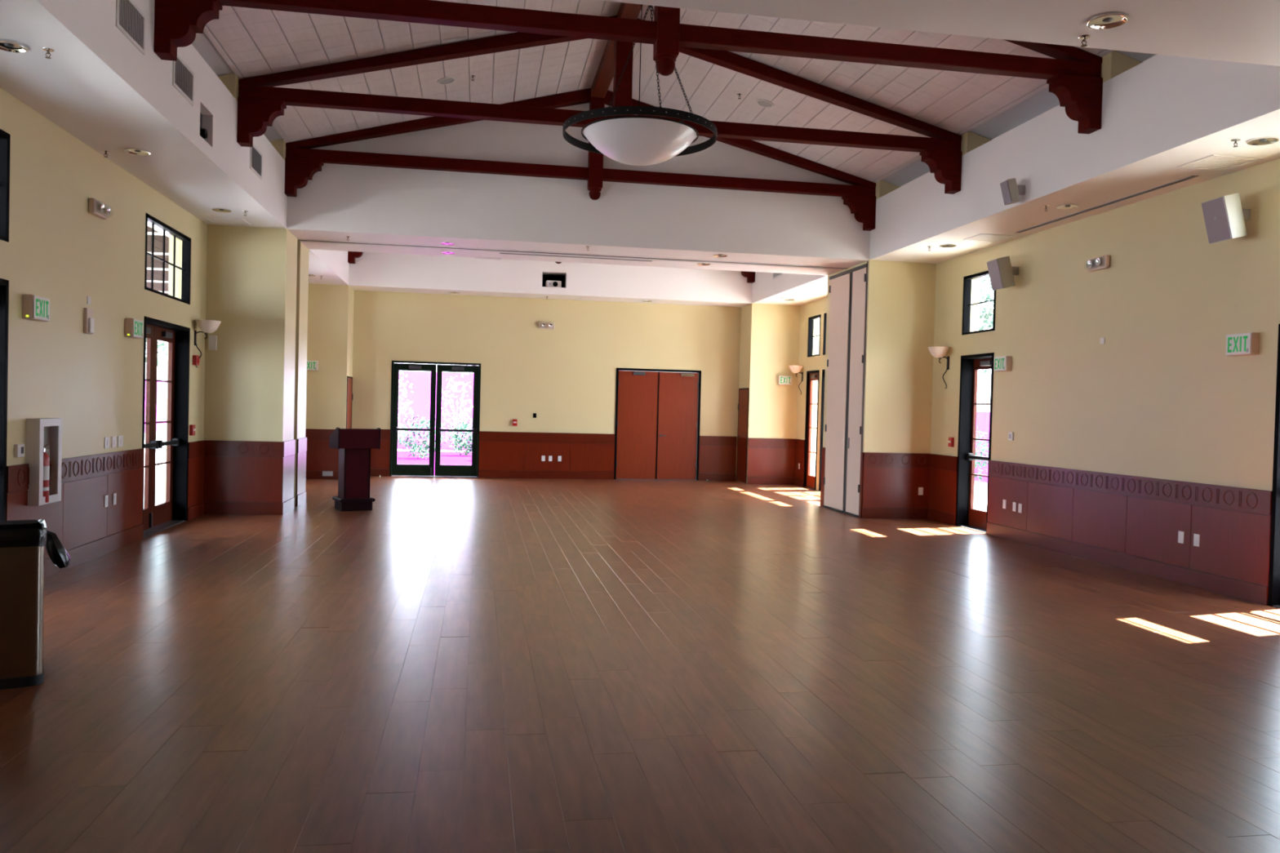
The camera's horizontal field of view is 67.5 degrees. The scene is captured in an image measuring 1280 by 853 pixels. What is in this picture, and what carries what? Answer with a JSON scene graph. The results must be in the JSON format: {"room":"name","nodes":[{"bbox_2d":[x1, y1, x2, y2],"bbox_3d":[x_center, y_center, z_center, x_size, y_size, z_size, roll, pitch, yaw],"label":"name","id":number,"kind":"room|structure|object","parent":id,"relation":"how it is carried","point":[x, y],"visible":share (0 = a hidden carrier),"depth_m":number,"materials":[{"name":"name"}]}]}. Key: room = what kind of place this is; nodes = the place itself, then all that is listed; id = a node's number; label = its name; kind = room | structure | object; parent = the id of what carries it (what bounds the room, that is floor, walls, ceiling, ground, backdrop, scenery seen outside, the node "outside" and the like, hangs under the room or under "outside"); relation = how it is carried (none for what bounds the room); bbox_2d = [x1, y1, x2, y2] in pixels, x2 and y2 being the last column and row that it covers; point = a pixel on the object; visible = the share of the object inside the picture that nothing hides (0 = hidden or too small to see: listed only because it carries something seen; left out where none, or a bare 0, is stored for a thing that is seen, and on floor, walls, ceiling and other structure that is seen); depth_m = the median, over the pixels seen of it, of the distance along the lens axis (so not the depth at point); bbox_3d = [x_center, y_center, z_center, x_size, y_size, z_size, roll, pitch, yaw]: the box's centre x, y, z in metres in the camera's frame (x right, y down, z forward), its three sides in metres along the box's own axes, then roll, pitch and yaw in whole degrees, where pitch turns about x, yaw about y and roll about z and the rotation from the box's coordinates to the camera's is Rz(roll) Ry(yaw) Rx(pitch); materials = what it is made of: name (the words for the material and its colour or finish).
{"room":"community hall","nodes":[
{"label":"community hall","id":0,"kind":"room"},
{"bbox_2d":[0,87,207,578],"bbox_3d":[-5.275,-1.137,8.476,0.290,4.910,24.235,1,1,-10],"label":"wall","id":1,"kind":"structure","parent":0,"point":[56,250],"depth_m":9.08,"materials":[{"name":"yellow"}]},
{"bbox_2d":[0,278,8,520],"bbox_3d":[-5.017,0.107,6.761,0.262,2.498,1.690,1,1,-10],"label":"door","id":2,"kind":"structure","parent":1,"relation":"in","point":[4,284],"depth_m":7.57,"materials":[{"name":"black"}]},
{"bbox_2d":[0,128,10,242],"bbox_3d":[-4.890,-1.865,6.736,0.098,0.850,1.690,1,1,-10],"label":"window","id":3,"kind":"structure","parent":1,"relation":"in","point":[5,137],"depth_m":7.53,"materials":[{"name":"black"}]},
{"bbox_2d":[13,444,24,457],"bbox_3d":[-5.061,0.197,7.815,0.031,0.105,0.120,1,1,-10],"label":"thermostat","id":4,"kind":"object","parent":1,"relation":"attached to","point":[19,449],"visible":1,"depth_m":7.78,"materials":[{"name":"white plastic"}]},
{"bbox_2d":[22,293,49,321],"bbox_3d":[-5.034,-0.987,7.995,0.092,0.200,0.300,1,1,-10],"label":"exit sign","id":5,"kind":"object","parent":1,"relation":"attached to","point":[35,308],"visible":1,"depth_m":7.89,"materials":[{"name":"white plastic"}]},
{"bbox_2d":[26,417,62,506],"bbox_3d":[-5.088,0.293,8.183,0.105,0.724,0.430,1,1,-10],"label":"fire extinguisher cabinet","id":6,"kind":"object","parent":1,"relation":"attached to","point":[39,431],"visible":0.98,"depth_m":8.03,"materials":[{"name":"white plastic"}]},
{"bbox_2d":[42,442,49,502],"bbox_3d":[-5.068,0.389,8.133,0.096,0.506,0.116,1,1,-33],"label":"fire extinguisher","id":7,"kind":"object","parent":6,"relation":"in","point":[46,456],"visible":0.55,"depth_m":8.11,"materials":[{"name":"red"}]},
{"bbox_2d":[83,307,94,334],"bbox_3d":[-5.247,-1.004,9.135,0.050,0.240,0.150,1,1,-10],"label":"door chime","id":8,"kind":"object","parent":1,"relation":"attached to","point":[88,327],"visible":1,"depth_m":9.10,"materials":[{"name":"white plastic"}]},
{"bbox_2d":[88,197,110,219],"bbox_3d":[-5.214,-2.107,9.277,0.115,0.150,0.340,1,1,-10],"label":"emergency light","id":9,"kind":"object","parent":1,"relation":"attached to","point":[97,208],"visible":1,"depth_m":9.18,"materials":[{"name":"white plastic"}]},
{"bbox_2d":[117,435,123,447],"bbox_3d":[-5.448,0.156,10.052,0.011,0.115,0.140,1,1,-10],"label":"light switch","id":10,"kind":"object","parent":1,"relation":"attached to","point":[120,438],"visible":1,"depth_m":10.04,"materials":[{"name":"white plastic"}]},
{"bbox_2d":[124,317,143,338],"bbox_3d":[-5.415,-1.050,10.262,0.092,0.200,0.300,1,1,-10],"label":"exit sign","id":11,"kind":"object","parent":1,"relation":"attached to","point":[134,327],"visible":1,"depth_m":10.14,"materials":[{"name":"white plastic"}]},
{"bbox_2d":[146,226,168,294],"bbox_3d":[-7.151,-2.410,8.972,3.300,0.360,26.175,1,1,-10],"label":"porch roof","id":12,"kind":"structure","parent":1,"relation":"attached to","point":[158,237],"depth_m":15.46,"materials":[{"name":"white paint"}]},
{"bbox_2d":[142,315,190,537],"bbox_3d":[-5.819,-0.005,11.522,0.262,2.498,1.690,1,1,-10],"label":"door","id":13,"kind":"structure","parent":1,"relation":"in","point":[157,517],"depth_m":12.17,"materials":[{"name":"black"}]},
{"bbox_2d":[144,213,191,304],"bbox_3d":[-5.691,-1.976,11.498,0.098,0.850,1.690,1,1,-10],"label":"window","id":14,"kind":"structure","parent":1,"relation":"in","point":[186,241],"depth_m":11.77,"materials":[{"name":"black"}]},
{"bbox_2d":[189,424,195,435],"bbox_3d":[-5.838,0.047,12.509,0.055,0.140,0.100,1,1,-10],"label":"station","id":15,"kind":"object","parent":1,"relation":"attached to","point":[192,427],"visible":1,"depth_m":12.46,"materials":[{"name":"red"}]},
{"bbox_2d":[192,355,199,365],"bbox_3d":[-5.824,-0.870,12.592,0.070,0.130,0.130,1,1,-10],"label":"fire alarm horn","id":16,"kind":"object","parent":1,"relation":"attached to","point":[196,360],"visible":1,"depth_m":12.53,"materials":[{"name":"red"}]},
{"bbox_2d":[194,320,221,367],"bbox_3d":[-5.698,-1.083,12.628,0.320,0.622,0.310,1,1,-10],"label":"wall sconce","id":17,"kind":"object","parent":1,"relation":"attached to","point":[207,326],"visible":1,"depth_m":12.55,"materials":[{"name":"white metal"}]},
{"bbox_2d":[0,0,348,284],"bbox_3d":[-5.209,-3.298,12.162,1.032,1.157,14.740,1,1,-10],"label":"ceiling","id":18,"kind":"structure","parent":0,"point":[96,86],"depth_m":8.35,"materials":[{"name":"grey"}]},
{"bbox_2d":[0,38,28,53],"bbox_3d":[-4.274,-2.580,6.493,0.226,0.014,0.226,1,1,-10],"label":"recessed light","id":19,"kind":"object","parent":18,"relation":"in","point":[7,45],"visible":1,"depth_m":6.51,"materials":[{"name":"grey"}]},
{"bbox_2d":[115,0,145,54],"bbox_3d":[-3.858,-3.079,7.267,0.012,0.310,0.590,1,1,-10],"label":"ceiling vent","id":20,"kind":"object","parent":18,"relation":"in","point":[130,19],"visible":1,"depth_m":7.28,"materials":[{"name":"white plastic"}]},
{"bbox_2d":[124,147,151,155],"bbox_3d":[-4.836,-2.646,9.227,0.226,0.014,0.226,1,1,-10],"label":"recessed light","id":21,"kind":"object","parent":18,"relation":"in","point":[131,150],"visible":1,"depth_m":9.23,"materials":[{"name":"grey"}]},
{"bbox_2d":[172,53,194,106],"bbox_3d":[-4.076,-3.104,8.558,0.012,0.300,0.590,1,1,-10],"label":"ceiling vent","id":22,"kind":"object","parent":18,"relation":"in","point":[183,77],"visible":0.88,"depth_m":8.54,"materials":[{"name":"white plastic"}]},
{"bbox_2d":[200,112,207,138],"bbox_3d":[-4.327,-2.901,9.236,0.270,0.245,0.280,1,1,-10],"label":"projector","id":23,"kind":"object","parent":18,"relation":"in","point":[203,132],"visible":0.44,"depth_m":9.24,"materials":[{"name":"black"}]},
{"bbox_2d":[212,207,231,212],"bbox_3d":[-5.237,-2.709,11.998,0.226,0.014,0.226,1,1,-10],"label":"recessed light","id":24,"kind":"object","parent":18,"relation":"in","point":[215,209],"visible":1,"depth_m":12.00,"materials":[{"name":"grey"}]},
{"bbox_2d":[202,216,250,225],"bbox_3d":[-5.486,-2.732,12.732,0.500,0.010,0.450,1,1,-10],"label":"ceiling vent","id":25,"kind":"object","parent":18,"relation":"in","point":[226,220],"visible":1,"depth_m":12.72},
{"bbox_2d":[249,143,262,179],"bbox_3d":[-4.547,-3.145,11.354,0.012,0.310,0.580,1,1,-10],"label":"ceiling vent","id":26,"kind":"object","parent":18,"relation":"in","point":[255,156],"visible":0.86,"depth_m":11.33,"materials":[{"name":"white plastic"}]},
{"bbox_2d":[203,224,309,515],"bbox_3d":[-5.569,-0.794,14.043,1.058,3.977,1.806,1,1,-10],"label":"wall","id":27,"kind":"structure","parent":0,"point":[257,277],"depth_m":13.20,"materials":[{"name":"yellow paint"}]},
{"bbox_2d":[208,335,217,350],"bbox_3d":[-5.835,-1.145,13.085,0.100,0.200,0.040,1,1,-10],"label":"fire alarm strobe","id":28,"kind":"object","parent":27,"relation":"attached to","point":[212,340],"visible":1,"depth_m":13.07,"materials":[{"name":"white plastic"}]},
{"bbox_2d":[351,290,741,480],"bbox_3d":[-1.899,-2.045,21.230,10.630,6.410,0.286,1,1,-10],"label":"wall","id":29,"kind":"structure","parent":0,"point":[565,375],"depth_m":21.12,"materials":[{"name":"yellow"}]},
{"bbox_2d":[389,360,480,477],"bbox_3d":[-4.441,-0.147,20.829,1.890,2.498,0.300,1,1,-10],"label":"door","id":30,"kind":"structure","parent":29,"relation":"in","point":[436,369],"depth_m":20.76,"materials":[{"name":"black"}]},
{"bbox_2d":[538,322,554,329],"bbox_3d":[-2.042,-2.210,21.025,0.340,0.150,0.115,1,1,-10],"label":"emergency light","id":31,"kind":"object","parent":29,"relation":"attached to","point":[549,326],"visible":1,"depth_m":21.02,"materials":[{"name":"white plastic"}]},
{"bbox_2d":[613,368,701,480],"bbox_3d":[0.388,-0.039,21.611,1.939,2.498,0.266,1,1,-10],"label":"door","id":32,"kind":"structure","parent":29,"relation":"in","point":[657,424],"depth_m":21.56,"materials":[{"name":"red"}]},
{"bbox_2d":[305,252,799,484],"bbox_3d":[-1.816,-1.948,20.721,10.630,6.220,1.001,1,1,-10],"label":"wall","id":33,"kind":"structure","parent":0,"point":[372,271],"depth_m":20.35,"materials":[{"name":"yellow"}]},
{"bbox_2d":[306,360,318,370],"bbox_3d":[-6.674,-1.236,19.392,0.300,0.200,0.092,1,1,-10],"label":"exit sign","id":34,"kind":"object","parent":33,"relation":"attached to","point":[311,365],"visible":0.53,"depth_m":19.36,"materials":[{"name":"white plastic"}]},
{"bbox_2d":[346,376,353,428],"bbox_3d":[-6.070,0.013,20.016,0.030,2.110,0.800,1,1,-10],"label":"door","id":35,"kind":"structure","parent":33,"relation":"in","point":[349,380],"depth_m":19.98,"materials":[{"name":"brown"}]},
{"bbox_2d":[545,275,561,287],"bbox_3d":[-1.843,-3.089,20.429,0.320,0.280,0.285,1,1,-10],"label":"projector","id":36,"kind":"object","parent":33,"relation":"in","point":[548,283],"visible":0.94,"depth_m":20.31,"materials":[{"name":"white plastic"}]},
{"bbox_2d":[736,387,749,484],"bbox_3d":[2.286,0.199,21.426,0.030,2.110,0.800,1,1,-10],"label":"door","id":37,"kind":"structure","parent":33,"relation":"in","point":[743,406],"depth_m":21.41,"materials":[{"name":"red"}]},
{"bbox_2d":[777,375,791,385],"bbox_3d":[3.184,-1.017,21.056,0.300,0.200,0.092,1,1,-10],"label":"exit sign","id":38,"kind":"object","parent":33,"relation":"attached to","point":[782,380],"visible":1,"depth_m":21.01,"materials":[{"name":"white plastic"}]},
{"bbox_2d":[286,102,870,275],"bbox_3d":[-0.804,-3.789,14.790,8.506,2.263,1.776,1,1,-10],"label":"wall header","id":39,"kind":"structure","parent":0,"point":[362,203],"depth_m":13.92,"materials":[{"name":"paint"}]},
{"bbox_2d":[297,238,848,270],"bbox_3d":[-0.836,-2.652,14.827,8.506,0.012,0.195,1,1,-10],"label":"trim","id":40,"kind":"structure","parent":39,"relation":"attached to","point":[299,239],"depth_m":14.77,"materials":[{"name":"grey"}]},
{"bbox_2d":[499,253,652,261],"bbox_3d":[-0.993,-2.663,15.067,2.400,0.008,0.050,1,1,-10],"label":"screen slot","id":41,"kind":"object","parent":39,"relation":"attached to","point":[500,253],"visible":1,"depth_m":15.05,"materials":[{"name":"grey"}]},
{"bbox_2d":[0,476,1279,852],"bbox_3d":[-0.059,1.472,9.470,10.959,0.102,23.825,1,1,-10],"label":"floor","id":42,"kind":"structure","parent":0,"point":[447,664],"depth_m":5.47,"materials":[{"name":"red"}]},
{"bbox_2d":[0,519,71,689],"bbox_3d":[-3.542,0.979,5.358,0.621,0.868,0.480,1,1,-33],"label":"waste bin","id":43,"kind":"object","parent":42,"relation":"on","point":[23,543],"visible":1,"depth_m":5.21,"materials":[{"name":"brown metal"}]},
{"bbox_2d":[328,427,380,511],"bbox_3d":[-4.218,0.620,14.147,0.610,1.215,0.530,1,1,-32],"label":"lectern","id":44,"kind":"object","parent":42,"relation":"on","point":[354,446],"visible":1,"depth_m":13.98,"materials":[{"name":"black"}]},
{"bbox_2d":[191,0,1156,186],"bbox_3d":[0.265,-4.040,9.421,12.010,1.702,24.675,1,1,-10],"label":"ceiling","id":45,"kind":"structure","parent":0,"point":[246,42],"depth_m":11.37,"materials":[{"name":"grey"}]},
{"bbox_2d":[437,76,455,84],"bbox_3d":[-2.431,-4.345,12.037,0.228,0.070,0.235,1,1,-15],"label":"ceiling speaker","id":46,"kind":"object","parent":45,"relation":"attached to","point":[446,80],"visible":1,"depth_m":12.03,"materials":[{"name":"white plastic"}]},
{"bbox_2d":[439,78,453,83],"bbox_3d":[-2.430,-4.346,12.037,0.192,0.008,0.192,-13,3,-9],"label":"grille","id":47,"kind":"object","parent":46,"relation":"attached to","point":[442,80],"depth_m":12.04,"materials":[{"name":"grey"}]},
{"bbox_2d":[347,251,755,283],"bbox_3d":[-1.696,-4.121,20.118,8.506,1.792,0.210,1,1,-10],"label":"roof truss","id":48,"kind":"object","parent":45,"relation":"attached to","point":[750,276],"visible":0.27,"depth_m":19.53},
{"bbox_2d":[284,88,875,231],"bbox_3d":[-0.637,-3.974,13.823,8.506,1.792,0.210,1,1,-10],"label":"roof truss","id":49,"kind":"object","parent":45,"relation":"attached to","point":[302,162],"visible":0.94,"depth_m":13.70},
{"bbox_2d":[588,187,601,199],"bbox_3d":[-0.653,-3.350,13.835,0.184,0.155,0.184,1,1,-10],"label":"pendant","id":50,"kind":"object","parent":49,"relation":"attached to","point":[594,193],"depth_m":13.77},
{"bbox_2d":[591,2,643,97],"bbox_3d":[0.062,-4.693,9.777,0.200,0.160,8.354,1,1,-10],"label":"ridge beam","id":51,"kind":"structure","parent":49,"relation":"on","point":[604,75],"depth_m":12.40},
{"bbox_2d":[562,4,717,165],"bbox_3d":[0.016,-3.676,9.918,1.604,1.900,1.604,1,1,-10],"label":"pendant lamp","id":52,"kind":"object","parent":51,"relation":"hanging from","point":[635,140],"visible":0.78,"depth_m":9.58,"materials":[{"name":"glass"}]},
{"bbox_2d":[236,15,961,194],"bbox_3d":[-0.205,-3.914,11.260,8.506,1.792,0.210,1,1,-10],"label":"roof truss","id":53,"kind":"object","parent":45,"relation":"attached to","point":[260,102],"visible":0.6,"depth_m":11.06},
{"bbox_2d":[154,0,1102,133],"bbox_3d":[0.246,-3.851,8.578,8.506,1.792,0.210,1,1,-10],"label":"roof truss","id":54,"kind":"object","parent":45,"relation":"attached to","point":[1073,76],"visible":1,"depth_m":8.53,"materials":[{"name":"wood"}]},
{"bbox_2d":[655,53,675,75],"bbox_3d":[0.230,-3.228,8.590,0.184,0.155,0.184,1,1,-10],"label":"pendant","id":55,"kind":"object","parent":54,"relation":"attached to","point":[665,63],"depth_m":8.53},
{"bbox_2d":[756,98,773,107],"bbox_3d":[1.649,-4.259,12.629,0.228,0.070,0.235,1,1,-4],"label":"ceiling speaker","id":56,"kind":"object","parent":45,"relation":"attached to","point":[764,103],"visible":1,"depth_m":12.62,"materials":[{"name":"white plastic"}]},
{"bbox_2d":[757,100,772,106],"bbox_3d":[1.648,-4.260,12.628,0.192,0.008,0.192,16,-1,-10],"label":"grille","id":57,"kind":"object","parent":56,"relation":"attached to","point":[762,103],"depth_m":12.63,"materials":[{"name":"grey"}]},
{"bbox_2d":[820,260,936,519],"bbox_3d":[3.842,-0.585,15.632,1.108,3.977,1.806,1,1,-10],"label":"wall","id":58,"kind":"structure","parent":0,"point":[895,457],"depth_m":14.77,"materials":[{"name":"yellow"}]},
{"bbox_2d":[823,273,850,512],"bbox_3d":[3.242,-0.547,15.842,0.034,3.857,0.857,1,1,-10],"label":"folding partition panel","id":59,"kind":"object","parent":58,"relation":"in","point":[839,287],"depth_m":15.81,"materials":[{"name":"grey"}]},
{"bbox_2d":[829,261,868,513],"bbox_3d":[3.306,-0.583,15.514,0.020,3.950,1.600,1,1,-10],"label":"trim","id":60,"kind":"structure","parent":58,"relation":"attached to","point":[851,270],"depth_m":15.35,"materials":[{"name":"grey"}]},
{"bbox_2d":[845,266,866,517],"bbox_3d":[3.379,-0.528,15.027,0.034,3.857,0.537,1,1,-10],"label":"folding partition panel","id":61,"kind":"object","parent":58,"relation":"in","point":[859,277],"depth_m":15.01,"materials":[{"name":"grey"}]},
{"bbox_2d":[600,0,1279,66],"bbox_3d":[1.408,-2.400,1.682,10.630,0.100,8.160,1,1,-10],"label":"ceiling","id":62,"kind":"structure","parent":0,"point":[1244,31],"depth_m":5.65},
{"bbox_2d":[1078,34,1090,47],"bbox_3d":[2.731,-2.368,5.893,0.072,0.057,0.071,1,1,-10],"label":"sprinkler","id":63,"kind":"object","parent":62,"relation":"attached to","point":[1084,37],"visible":1,"depth_m":5.88,"materials":[{"name":"silver metal"}]},
{"bbox_2d":[1086,11,1128,29],"bbox_3d":[2.749,-2.384,5.633,0.226,0.014,0.226,1,1,-10],"label":"recessed light","id":64,"kind":"object","parent":62,"relation":"in","point":[1108,20],"visible":1,"depth_m":5.63,"materials":[{"name":"silver metal"}]},
{"bbox_2d":[751,50,1279,305],"bbox_3d":[4.223,-3.087,13.754,1.092,1.157,14.740,1,1,-10],"label":"ceiling","id":65,"kind":"structure","parent":0,"point":[1162,113],"depth_m":9.68,"materials":[{"name":"paint"}]},
{"bbox_2d":[963,233,1016,242],"bbox_3d":[4.580,-2.472,12.555,0.500,0.010,0.450,1,1,-10],"label":"ceiling vent","id":66,"kind":"object","parent":65,"relation":"in","point":[981,237],"visible":1,"depth_m":12.54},
{"bbox_2d":[1000,177,1025,205],"bbox_3d":[4.085,-2.573,10.495,0.242,0.273,0.176,1,1,-10],"label":"wall speaker","id":67,"kind":"object","parent":65,"relation":"attached to","point":[1011,191],"visible":1,"depth_m":10.43,"materials":[{"name":"grey"}]},
{"bbox_2d":[1000,180,1011,204],"bbox_3d":[4.003,-2.559,10.483,0.065,0.233,0.158,1,1,-6],"label":"grille","id":68,"kind":"object","parent":67,"relation":"attached to","point":[1006,186],"depth_m":10.46,"materials":[{"name":"grey"}]},
{"bbox_2d":[1056,204,1079,208],"bbox_3d":[4.721,-2.428,10.576,0.226,0.014,0.226,1,1,-10],"label":"recessed light","id":69,"kind":"object","parent":65,"relation":"in","point":[1062,206],"visible":1,"depth_m":10.58,"materials":[{"name":"grey"}]},
{"bbox_2d":[1014,175,1198,233],"bbox_3d":[5.041,-2.424,10.646,0.065,0.008,3.070,1,1,-10],"label":"screen slot","id":70,"kind":"object","parent":65,"relation":"attached to","point":[1190,176],"visible":1,"depth_m":10.32,"materials":[{"name":"grey"}]},
{"bbox_2d":[1176,154,1263,171],"bbox_3d":[5.235,-2.381,8.661,0.500,0.010,0.450,1,1,-10],"label":"ceiling vent","id":71,"kind":"object","parent":65,"relation":"in","point":[1214,162],"visible":1,"depth_m":8.65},
{"bbox_2d":[1246,136,1279,145],"bbox_3d":[5.163,-2.367,7.944,0.226,0.014,0.226,1,1,-10],"label":"recessed light","id":72,"kind":"object","parent":65,"relation":"in","point":[1265,140],"visible":1,"depth_m":7.94,"materials":[{"name":"grey"}]},
{"bbox_2d":[794,158,1279,605],"bbox_3d":[5.431,-0.899,10.283,0.290,4.910,24.235,1,1,-10],"label":"wall","id":73,"kind":"structure","parent":0,"point":[1141,437],"depth_m":10.34,"materials":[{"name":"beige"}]},
{"bbox_2d":[788,365,803,394],"bbox_3d":[3.377,-1.008,20.811,0.320,0.622,0.310,1,1,-10],"label":"wall sconce","id":74,"kind":"object","parent":73,"relation":"attached to","point":[794,369],"visible":1,"depth_m":20.73,"materials":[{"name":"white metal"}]},
{"bbox_2d":[803,369,819,489],"bbox_3d":[3.734,0.072,20.232,0.262,2.498,0.750,1,1,-10],"label":"door","id":75,"kind":"structure","parent":73,"relation":"in","point":[809,481],"depth_m":20.47,"materials":[{"name":"black"}]},
{"bbox_2d":[807,314,821,357],"bbox_3d":[3.712,-1.902,20.182,0.108,0.850,0.750,1,1,-10],"label":"window","id":76,"kind":"structure","parent":73,"relation":"in","point":[811,320],"depth_m":20.50,"materials":[{"name":"black"}]},
{"bbox_2d":[818,368,825,491],"bbox_3d":[3.974,0.106,18.807,0.262,2.498,1.760,1,1,-10],"label":"door","id":77,"kind":"structure","parent":73,"relation":"in","point":[823,371],"depth_m":19.61,"materials":[{"name":"black"}]},
{"bbox_2d":[822,312,826,355],"bbox_3d":[3.952,-1.869,18.757,0.108,0.850,1.760,1,1,-10],"label":"window","id":78,"kind":"structure","parent":73,"relation":"in","point":[825,313],"depth_m":19.58,"materials":[{"name":"black"}]},
{"bbox_2d":[928,346,949,388],"bbox_3d":[4.466,-0.877,14.343,0.320,0.622,0.310,1,1,-10],"label":"wall sconce","id":79,"kind":"object","parent":73,"relation":"attached to","point":[939,352],"visible":1,"depth_m":14.26,"materials":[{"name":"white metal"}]},
{"bbox_2d":[955,352,994,533],"bbox_3d":[4.852,0.228,13.587,0.262,2.498,0.900,1,1,-10],"label":"door","id":80,"kind":"structure","parent":73,"relation":"in","point":[966,517],"depth_m":13.96,"materials":[{"name":"black"}]},
{"bbox_2d":[961,270,995,335],"bbox_3d":[4.830,-1.747,13.537,0.108,0.850,0.900,1,1,-10],"label":"window","id":81,"kind":"structure","parent":73,"relation":"in","point":[966,300],"depth_m":13.93,"materials":[{"name":"black"}]},
{"bbox_2d":[986,256,1018,290],"bbox_3d":[4.767,-2.010,12.557,0.370,0.433,0.311,1,1,-10],"label":"wall speaker","id":82,"kind":"object","parent":73,"relation":"attached to","point":[1001,272],"visible":1,"depth_m":12.43,"materials":[{"name":"grey"}]},
{"bbox_2d":[986,258,1003,290],"bbox_3d":[4.642,-1.985,12.539,0.099,0.369,0.288,1,1,-6],"label":"grille","id":83,"kind":"object","parent":82,"relation":"attached to","point":[995,267],"depth_m":12.49,"materials":[{"name":"grey"}]},
{"bbox_2d":[993,355,1012,371],"bbox_3d":[4.842,-0.837,12.795,0.092,0.200,0.300,1,1,-10],"label":"exit sign","id":84,"kind":"object","parent":73,"relation":"attached to","point":[1002,363],"visible":1,"depth_m":12.70,"materials":[{"name":"white plastic"}]},
{"bbox_2d":[1086,254,1110,271],"bbox_3d":[5.178,-1.852,10.870,0.115,0.150,0.340,1,1,-10],"label":"emergency light","id":85,"kind":"object","parent":73,"relation":"attached to","point":[1102,262],"visible":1,"depth_m":10.80,"materials":[{"name":"white plastic"}]},
{"bbox_2d":[1177,530,1184,543],"bbox_3d":[5.375,1.100,9.521,0.010,0.118,0.075,1,1,-10],"label":"wall outlet","id":86,"kind":"object","parent":73,"relation":"attached to","point":[1180,534],"visible":1,"depth_m":9.52,"materials":[{"name":"white plastic"}]},
{"bbox_2d":[1193,533,1199,546],"bbox_3d":[5.410,1.105,9.315,0.010,0.118,0.075,1,1,-10],"label":"wall outlet","id":87,"kind":"object","parent":73,"relation":"attached to","point":[1196,537],"visible":1,"depth_m":9.31,"materials":[{"name":"white plastic"}]},
{"bbox_2d":[1201,192,1250,244],"bbox_3d":[5.401,-1.912,8.791,0.370,0.433,0.311,1,1,-10],"label":"wall speaker","id":88,"kind":"object","parent":73,"relation":"attached to","point":[1224,217],"visible":1,"depth_m":8.68,"materials":[{"name":"grey"}]},
{"bbox_2d":[1201,196,1231,243],"bbox_3d":[5.276,-1.887,8.773,0.099,0.369,0.288,1,1,-6],"label":"grille","id":89,"kind":"object","parent":88,"relation":"attached to","point":[1217,212],"depth_m":8.74,"materials":[{"name":"grey"}]},
{"bbox_2d":[1225,332,1259,355],"bbox_3d":[5.517,-0.753,8.782,0.092,0.200,0.300,1,1,-10],"label":"exit sign","id":90,"kind":"object","parent":73,"relation":"attached to","point":[1241,344],"visible":1,"depth_m":8.72,"materials":[{"name":"white plastic"}]},
{"bbox_2d":[1267,324,1279,608],"bbox_3d":[5.787,0.358,8.032,0.262,2.498,0.900,1,1,-10],"label":"door","id":91,"kind":"structure","parent":73,"relation":"in","point":[1273,597],"depth_m":8.43,"materials":[{"name":"black"}]},
{"label":"outside","id":92,"kind":"structure","parent":0,"visible":0},
{"bbox_2d":[143,431,987,511],"bbox_3d":[0.736,1.327,25.513,130.000,0.320,130.000,1,1,-10],"label":"ground","id":93,"kind":"structure","parent":92,"point":[450,457],"depth_m":25.96,"materials":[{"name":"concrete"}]},
{"bbox_2d":[144,381,166,433],"bbox_3d":[-22.579,-0.879,42.839,0.300,2.420,16.000,1,1,-10],"label":"wall","id":94,"kind":"structure","parent":93,"relation":"on","point":[161,386],"depth_m":45.94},
{"bbox_2d":[146,337,167,367],"bbox_3d":[-19.058,-3.209,35.218,5.667,7.565,5.542,1,1,-10],"label":"tree","id":95,"kind":"object","parent":93,"relation":"on","point":[161,344],"visible":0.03,"depth_m":35.78,"materials":[{"name":"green plant"}]},
{"bbox_2d":[397,371,413,444],"bbox_3d":[-8.329,-0.582,32.679,1.161,2.902,1.232,1,1,-10],"label":"shrub","id":96,"kind":"object","parent":93,"relation":"on","point":[401,371],"visible":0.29,"depth_m":32.67,"materials":[{"name":"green plant"}]},
{"bbox_2d":[397,415,448,458],"bbox_3d":[-6.321,0.341,27.847,1.464,1.350,1.383,1,1,-10],"label":"shrub","id":97,"kind":"object","parent":93,"relation":"on","point":[426,447],"visible":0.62,"depth_m":27.68,"materials":[{"name":"green plant"}]},
{"bbox_2d":[397,370,473,450],"bbox_3d":[-7.877,-0.586,35.329,8.200,2.870,0.300,1,1,-10],"label":"wall","id":98,"kind":"structure","parent":93,"relation":"on","point":[420,395],"depth_m":35.20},
{"bbox_2d":[441,372,471,450],"bbox_3d":[-6.374,-0.622,33.386,1.122,3.056,1.124,2,1,5],"label":"shrub","id":99,"kind":"object","parent":93,"relation":"on","point":[450,380],"visible":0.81,"depth_m":33.34,"materials":[{"name":"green plant"}]},
{"bbox_2d":[448,417,472,456],"bbox_3d":[-5.428,0.368,30.033,1.193,1.257,1.247,1,1,-10],"label":"shrub","id":100,"kind":"object","parent":93,"relation":"on","point":[464,446],"visible":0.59,"depth_m":29.86,"materials":[{"name":"green plant"}]},
{"bbox_2d":[974,426,988,482],"bbox_3d":[7.832,0.676,23.145,1.404,1.580,1.392,2,1,16],"label":"shrub","id":101,"kind":"object","parent":93,"relation":"on","point":[985,444],"visible":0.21,"depth_m":22.93,"materials":[{"name":"green plant"}]},
{"bbox_2d":[974,411,990,482],"bbox_3d":[9.242,0.540,25.404,0.300,1.870,7.000,1,1,-10],"label":"wall","id":102,"kind":"structure","parent":93,"relation":"on","point":[982,417],"depth_m":25.40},
{"bbox_2d":[978,275,994,374],"bbox_3d":[11.222,-2.321,27.209,5.955,7.639,5.770,1,1,-10],"label":"tree","id":103,"kind":"object","parent":93,"relation":"on","point":[984,314],"visible":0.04,"depth_m":27.19,"materials":[{"name":"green plant"}]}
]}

